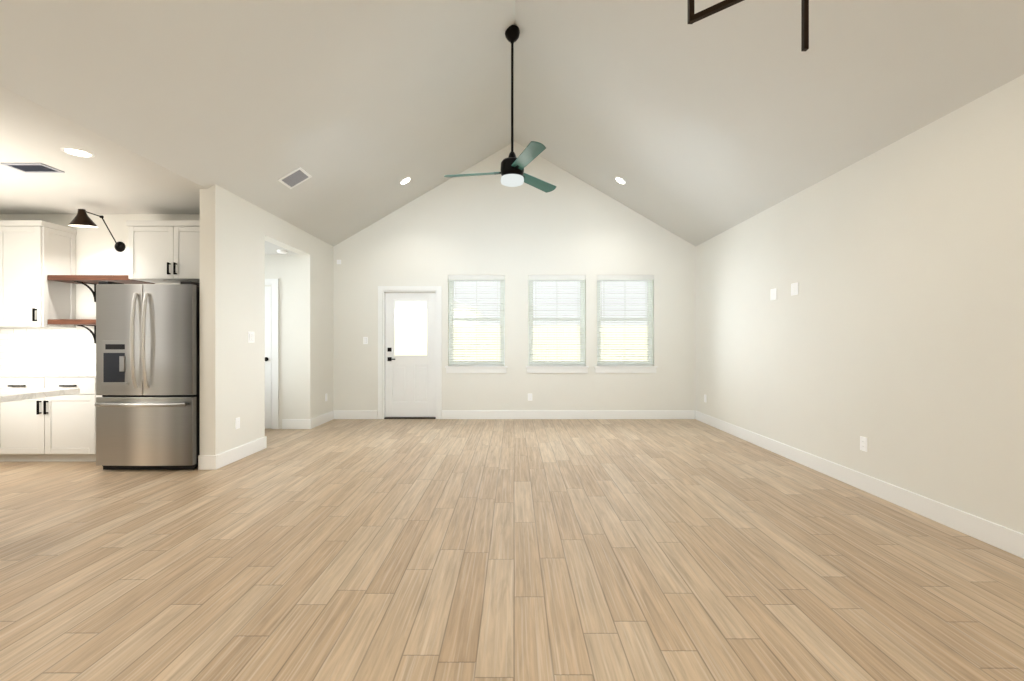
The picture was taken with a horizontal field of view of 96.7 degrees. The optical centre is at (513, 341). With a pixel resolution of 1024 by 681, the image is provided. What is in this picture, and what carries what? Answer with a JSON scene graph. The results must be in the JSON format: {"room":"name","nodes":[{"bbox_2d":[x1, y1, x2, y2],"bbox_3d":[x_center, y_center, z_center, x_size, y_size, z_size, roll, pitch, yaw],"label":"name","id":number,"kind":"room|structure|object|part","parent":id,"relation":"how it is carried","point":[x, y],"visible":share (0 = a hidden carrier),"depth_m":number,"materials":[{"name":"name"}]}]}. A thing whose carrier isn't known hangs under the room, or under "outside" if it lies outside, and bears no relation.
{"room":"living room","nodes":[
{"label":"living room","id":0,"kind":"room"},
{"bbox_2d":[0,388,79,402],"bbox_3d":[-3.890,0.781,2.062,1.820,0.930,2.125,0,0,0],"label":"countertop","id":1,"kind":"structure","parent":0,"point":[10,394],"depth_m":2.90,"materials":[{"name":"white stone"}]},
{"bbox_2d":[0,214,199,328],"bbox_3d":[-4.838,-0.149,5.390,3.525,2.790,0.120,0,0,0],"label":"wall","id":2,"kind":"structure","parent":0,"point":[97,253],"depth_m":5.33,"materials":[{"name":"white paint"}]},
{"bbox_2d":[0,220,76,327],"bbox_3d":[-5.610,-0.744,5.115,0.980,1.151,0.424,0,0,0],"label":"upper cabinet","id":3,"kind":"object","parent":2,"relation":"attached to","point":[34,254],"visible":0.96,"depth_m":4.95,"materials":[{"name":"white paint"}]},
{"bbox_2d":[0,329,95,368],"bbox_3d":[-5.322,0.080,5.324,2.545,0.468,0.011,0,0,0],"label":"tile backsplash","id":4,"kind":"structure","parent":2,"relation":"attached to","point":[41,348],"depth_m":5.32,"materials":[{"name":"white tile"}]},
{"bbox_2d":[47,319,95,343],"bbox_3d":[-4.661,-0.116,5.159,0.914,0.267,0.337,0,0,0],"label":"shelf","id":5,"kind":"object","parent":2,"relation":"attached to","point":[84,323],"visible":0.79,"depth_m":4.99,"materials":[{"name":"brown wood"}]},
{"bbox_2d":[68,209,124,251],"bbox_3d":[-4.560,-1.228,5.016,0.236,0.349,0.626,0,0,0],"label":"lamp","id":6,"kind":"object","parent":2,"relation":"attached to","point":[81,219],"visible":1,"depth_m":4.81,"materials":[{"name":"black metal"}]},
{"bbox_2d":[47,275,154,301],"bbox_3d":[-4.661,-0.601,5.159,0.914,0.267,0.337,0,0,0],"label":"shelf","id":7,"kind":"object","parent":2,"relation":"attached to","point":[85,280],"visible":0.83,"depth_m":4.99,"materials":[{"name":"brown wood"}]},
{"bbox_2d":[126,220,199,283],"bbox_3d":[-3.640,-1.002,5.115,1.123,0.635,0.424,0,0,0],"label":"upper cabinet","id":8,"kind":"object","parent":2,"relation":"attached to","point":[164,251],"visible":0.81,"depth_m":4.95,"materials":[{"name":"white paint"}]},
{"bbox_2d":[200,184,332,454],"bbox_3d":[-2.998,-0.149,5.905,0.155,2.790,2.910,0,0,0],"label":"wall","id":9,"kind":"structure","parent":0,"point":[236,232],"depth_m":4.93,"materials":[{"name":"white paint"}]},
{"bbox_2d":[235,417,239,428],"bbox_3d":[-2.914,0.856,4.800,0.009,0.116,0.072,0,0,0],"label":"electrical outlet","id":10,"kind":"object","parent":9,"relation":"attached to","point":[237,423],"visible":1,"depth_m":4.79,"materials":[{"name":"white plastic"}]},
{"bbox_2d":[210,436,266,469],"bbox_3d":[-2.913,1.176,4.890,0.020,0.140,0.912,0,0,0],"label":"baseboard","id":11,"kind":"structure","parent":9,"relation":"attached to","point":[217,461],"depth_m":4.77,"materials":[{"name":"paint"}]},
{"bbox_2d":[248,332,254,342],"bbox_3d":[-2.913,-0.054,5.050,0.012,0.122,0.118,0,0,0],"label":"light switch","id":12,"kind":"object","parent":9,"relation":"attached to","point":[251,337],"visible":1,"depth_m":5.05,"materials":[{"name":"white plastic"}]},
{"bbox_2d":[310,410,333,428],"bbox_3d":[-2.912,1.176,6.932,0.016,0.140,0.856,0,0,0],"label":"baseboard","id":13,"kind":"structure","parent":9,"relation":"attached to","point":[314,422],"depth_m":6.86,"materials":[{"name":"paint"}]},
{"bbox_2d":[265,241,296,253],"bbox_3d":[-4.838,-1.304,5.985,3.525,0.100,1.070,0,0,0],"label":"ceiling","id":14,"kind":"structure","parent":0,"point":[270,248],"depth_m":6.17,"materials":[{"name":"white paint"}]},
{"bbox_2d":[277,250,286,253],"bbox_3d":[-3.180,-1.234,6.240,0.130,0.037,0.130,0,0,0],"label":"smoke detector","id":15,"kind":"object","parent":14,"relation":"attached to","point":[282,251],"visible":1,"depth_m":6.20,"materials":[{"name":"white plastic"}]},
{"bbox_2d":[265,254,298,428],"bbox_3d":[-4.838,-0.149,6.580,3.525,2.790,0.120,0,0,0],"label":"wall","id":16,"kind":"structure","parent":0,"point":[283,269],"depth_m":6.52,"materials":[{"name":"white paint"}]},
{"bbox_2d":[265,287,270,427],"bbox_3d":[-3.882,0.220,6.484,0.815,2.028,0.068,0,0,0],"label":"hall door","id":17,"kind":"structure","parent":16,"relation":"in","point":[267,357],"depth_m":6.51,"materials":[{"name":"paint"}]},
{"bbox_2d":[265,279,278,428],"bbox_3d":[-3.882,0.171,6.510,1.025,2.150,0.020,0,0,0],"label":"door frame","id":18,"kind":"structure","parent":16,"relation":"attached to","point":[274,283],"depth_m":6.50,"materials":[{"name":"paint"}]},
{"bbox_2d":[282,419,309,428],"bbox_3d":[-3.119,1.176,6.514,0.390,0.140,0.020,0,0,0],"label":"baseboard","id":19,"kind":"structure","parent":16,"relation":"attached to","point":[286,423],"depth_m":6.50,"materials":[{"name":"paint"}]},
{"bbox_2d":[363,337,367,343],"bbox_3d":[-2.400,-0.024,7.353,0.072,0.116,0.012,0,0,0],"label":"light switch","id":20,"kind":"object","parent":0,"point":[365,340],"depth_m":7.35,"materials":[{"name":"white plastic"}]},
{"bbox_2d":[0,419,1023,680],"bbox_3d":[-1.830,1.286,2.180,9.940,0.080,10.760,0,0,0],"label":"floor","id":21,"kind":"structure","parent":0,"point":[514,549],"depth_m":2.51,"materials":[{"name":"brown wood"}]},
{"bbox_2d":[0,377,95,461],"bbox_3d":[-4.832,0.800,4.988,1.102,0.892,0.677,0,0,0],"label":"base cabinet","id":22,"kind":"object","parent":21,"relation":"on","point":[61,428],"depth_m":4.66,"materials":[{"name":"white paint"}]},
{"bbox_2d":[0,369,95,376],"bbox_3d":[-5.312,0.334,4.983,2.564,0.036,0.687,0,0,0],"label":"countertop","id":23,"kind":"structure","parent":22,"relation":"on","point":[3,372],"depth_m":4.69,"materials":[{"name":"white stone"}]},
{"bbox_2d":[94,281,199,469],"bbox_3d":[-3.551,0.331,4.771,0.928,1.830,0.997,0,0,0],"label":"fridge","id":24,"kind":"object","parent":21,"relation":"on","point":[147,404],"visible":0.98,"depth_m":4.36,"materials":[{"name":"silver metal"}]},
{"bbox_3d":[-3.810,0.203,4.350,0.260,0.435,0.028,0,0,0],"label":"dispenser panel","id":25,"kind":"part","parent":24,"relation":"part of","materials":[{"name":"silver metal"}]},
{"bbox_2d":[0,0,1023,246],"bbox_3d":[-1.830,-2.430,2.180,9.540,1.866,10.360,0,0,0],"label":"ceiling","id":26,"kind":"structure","parent":0,"point":[692,134],"depth_m":3.95,"materials":[{"name":"white paint"}]},
{"bbox_2d":[0,163,64,172],"bbox_3d":[-4.120,-1.492,3.900,0.340,0.010,0.200,0,0,0],"label":"ceiling vent","id":27,"kind":"object","parent":26,"relation":"in","point":[33,167],"visible":1,"depth_m":3.88,"materials":[{"name":"grey metal"}]},
{"bbox_2d":[61,147,94,157],"bbox_3d":[-3.440,-1.493,3.590,0.196,0.008,0.196,0,0,0],"label":"recessed light","id":28,"kind":"object","parent":26,"relation":"in","point":[77,152],"visible":0.98,"depth_m":3.59,"materials":[{"name":"paint"}]},
{"bbox_2d":[278,167,311,188],"bbox_3d":[-2.433,-1.819,5.060,0.247,0.149,0.280,0,0,0],"label":"ceiling vent","id":29,"kind":"object","parent":26,"relation":"in","point":[295,177],"visible":0.98,"depth_m":5.05,"materials":[{"name":"grey metal"}]},
{"bbox_2d":[400,177,410,184],"bbox_3d":[-1.569,-2.324,6.570,0.162,0.098,0.186,0,0,0],"label":"recessed light","id":30,"kind":"object","parent":26,"relation":"in","point":[406,180],"visible":1,"depth_m":6.57,"materials":[{"name":"paint"}]},
{"bbox_2d":[444,25,555,192],"bbox_3d":[-0.127,-2.426,4.644,1.222,1.599,1.269,0,0,0],"label":"ceiling fan","id":31,"kind":"object","parent":26,"relation":"hanging from","point":[512,173],"visible":0.98,"depth_m":4.65,"materials":[{"name":"black metal"}]},
{"bbox_2d":[615,177,625,184],"bbox_3d":[1.549,-2.347,6.620,0.162,0.098,0.186,0,0,0],"label":"recessed light","id":32,"kind":"object","parent":26,"relation":"in","point":[620,180],"visible":1,"depth_m":6.62,"materials":[{"name":"paint"}]},
{"bbox_2d":[687,0,743,23],"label":"pendant chandelier","id":33,"kind":"object","parent":26,"relation":"hanging from","point":[692,17],"depth_m":1.76,"materials":[{"name":"brown wood"}]},
{"bbox_2d":[333,142,695,410],"bbox_3d":[0.010,-1.149,7.438,6.170,4.789,0.155,0,0,0],"label":"wall","id":34,"kind":"structure","parent":0,"point":[570,224],"depth_m":7.36,"materials":[{"name":"white paint"}]},
{"bbox_2d":[334,410,377,418],"bbox_3d":[-2.550,1.176,7.350,0.690,0.140,0.020,0,0,0],"label":"baseboard","id":35,"kind":"structure","parent":34,"relation":"attached to","point":[338,414],"depth_m":7.34,"materials":[{"name":"paint"}]},
{"bbox_2d":[378,286,441,418],"bbox_3d":[-1.684,0.172,7.426,1.028,2.148,0.168,0,0,0],"label":"door frame","id":36,"kind":"structure","parent":34,"relation":"attached to","point":[383,290],"depth_m":7.34,"materials":[{"name":"paint"}]},
{"bbox_2d":[385,293,435,416],"bbox_3d":[-1.684,0.208,7.402,0.822,2.025,0.107,0,0,0],"label":"door","id":37,"kind":"structure","parent":34,"relation":"in","point":[410,385],"depth_m":7.41,"materials":[{"name":"paint"}]},
{"bbox_3d":[-1.988,0.202,7.378,0.137,0.219,0.061,0,0,0],"label":"door handle hardware","id":38,"kind":"part","parent":37,"relation":"part of","materials":[{"name":"metal"}]},
{"bbox_2d":[445,366,507,372],"bbox_3d":[-0.609,0.446,7.386,1.008,0.113,0.113,0,0,0],"label":"trim","id":39,"kind":"structure","parent":34,"relation":"attached to","point":[476,369],"depth_m":7.34,"materials":[{"name":"paint"}]},
{"bbox_2d":[449,280,504,365],"bbox_3d":[-0.609,-0.347,7.476,0.914,1.469,0.069,0,0,0],"label":"window","id":40,"kind":"structure","parent":34,"relation":"in","point":[502,289],"depth_m":7.45,"materials":[{"name":"white plastic"}]},
{"bbox_2d":[448,275,504,365],"bbox_3d":[-0.609,-0.348,7.398,0.910,1.467,0.066,0,0,0],"label":"window blinds","id":41,"kind":"object","parent":40,"relation":"attached to","point":[476,277],"visible":1,"depth_m":7.39,"materials":[{"name":"white plastic"}]},
{"bbox_2d":[528,393,531,400],"bbox_3d":[0.260,0.890,7.354,0.072,0.116,0.009,0,0,0],"label":"outlet","id":42,"kind":"object","parent":34,"relation":"attached to","point":[529,396],"visible":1,"depth_m":7.35,"materials":[{"name":"white plastic"}]},
{"bbox_2d":[529,280,584,363],"bbox_3d":[0.699,-0.347,7.476,0.923,1.469,0.069,0,0,0],"label":"window","id":43,"kind":"structure","parent":34,"relation":"in","point":[582,289],"depth_m":7.45,"materials":[{"name":"white plastic"}]},
{"bbox_2d":[529,275,585,365],"bbox_3d":[0.699,-0.348,7.398,0.919,1.467,0.066,0,0,0],"label":"window blinds","id":44,"kind":"object","parent":43,"relation":"attached to","point":[557,277],"visible":1,"depth_m":7.39,"materials":[{"name":"white plastic"}]},
{"bbox_2d":[526,366,588,372],"bbox_3d":[0.699,0.446,7.386,1.017,0.113,0.113,0,0,0],"label":"trim","id":45,"kind":"structure","parent":34,"relation":"attached to","point":[557,369],"depth_m":7.34,"materials":[{"name":"paint"}]},
{"bbox_2d":[442,410,693,418],"bbox_3d":[0.867,1.176,7.352,4.058,0.140,0.016,0,0,0],"label":"baseboard","id":46,"kind":"structure","parent":34,"relation":"attached to","point":[446,414],"depth_m":7.34,"materials":[{"name":"paint"}]},
{"bbox_2d":[597,280,651,363],"bbox_3d":[1.806,-0.347,7.476,0.922,1.469,0.069,0,0,0],"label":"window","id":47,"kind":"structure","parent":34,"relation":"in","point":[649,289],"depth_m":7.45,"materials":[{"name":"white plastic"}]},
{"bbox_2d":[597,275,653,365],"bbox_3d":[1.806,-0.348,7.398,0.918,1.467,0.066,0,0,0],"label":"window blinds","id":48,"kind":"object","parent":47,"relation":"attached to","point":[625,277],"visible":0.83,"depth_m":7.39,"materials":[{"name":"white plastic"}]},
{"bbox_2d":[594,366,657,372],"bbox_3d":[1.806,0.446,7.386,1.016,0.113,0.113,0,0,0],"label":"trim","id":49,"kind":"structure","parent":34,"relation":"attached to","point":[625,369],"depth_m":7.34,"materials":[{"name":"paint"}]},
{"bbox_2d":[696,74,1023,533],"bbox_3d":[3.018,-0.274,2.180,0.155,3.040,10.670,0,0,0],"label":"wall","id":50,"kind":"structure","parent":0,"point":[892,331],"depth_m":3.49,"materials":[{"name":"white paint"}]},
{"bbox_2d":[770,288,776,299],"bbox_3d":[2.935,-0.539,5.147,0.008,0.125,0.115,0,0,0],"label":"outlet","id":51,"kind":"object","parent":50,"relation":"attached to","point":[773,294],"visible":1,"depth_m":5.14,"materials":[{"name":"white plastic"}]},
{"bbox_2d":[791,282,797,295],"bbox_3d":[2.934,-0.554,4.760,0.009,0.125,0.115,0,0,0],"label":"outlet","id":52,"kind":"object","parent":50,"relation":"attached to","point":[794,288],"visible":1,"depth_m":4.76,"materials":[{"name":"white plastic"}]},
{"bbox_2d":[694,410,1023,558],"bbox_3d":[2.929,1.176,2.180,0.020,0.140,10.360,0,0,0],"label":"baseboard","id":53,"kind":"structure","parent":50,"relation":"attached to","point":[1011,541],"depth_m":3.48,"materials":[{"name":"paint"}]},
{"bbox_2d":[860,436,866,451],"bbox_3d":[2.934,0.856,3.820,0.009,0.116,0.072,0,0,0],"label":"electrical outlet","id":54,"kind":"object","parent":50,"relation":"attached to","point":[863,443],"visible":1,"depth_m":3.82,"materials":[{"name":"white plastic"}]},
{"label":"outside","id":55,"kind":"structure","parent":0,"visible":0},
{"bbox_2d":[454,282,644,355],"bbox_3d":[0.000,-18.254,45.000,120.000,41.000,0.001,0,0,0],"label":"sky","id":56,"kind":"structure","parent":55,"point":[550,290],"depth_m":45.00,"materials":[{"name":"white"}]},
{"bbox_3d":[0.000,1.496,33.757,80.000,0.200,52.485,0,0,0],"label":"ground","id":57,"kind":"structure","parent":55,"visible":0},
{"bbox_2d":[394,301,483,360],"bbox_3d":[-9.250,-1.479,28.000,14.500,5.750,8.800,0,0,0],"label":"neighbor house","id":58,"kind":"structure","parent":57,"relation":"on","point":[412,312],"depth_m":24.00,"materials":[{"name":"white"}]},
{"bbox_2d":[394,325,644,360],"bbox_3d":[0.026,0.416,15.530,32.052,1.960,0.060,0,0,0],"label":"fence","id":59,"kind":"object","parent":57,"relation":"on","point":[409,338],"depth_m":15.50,"materials":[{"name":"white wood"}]}
]}

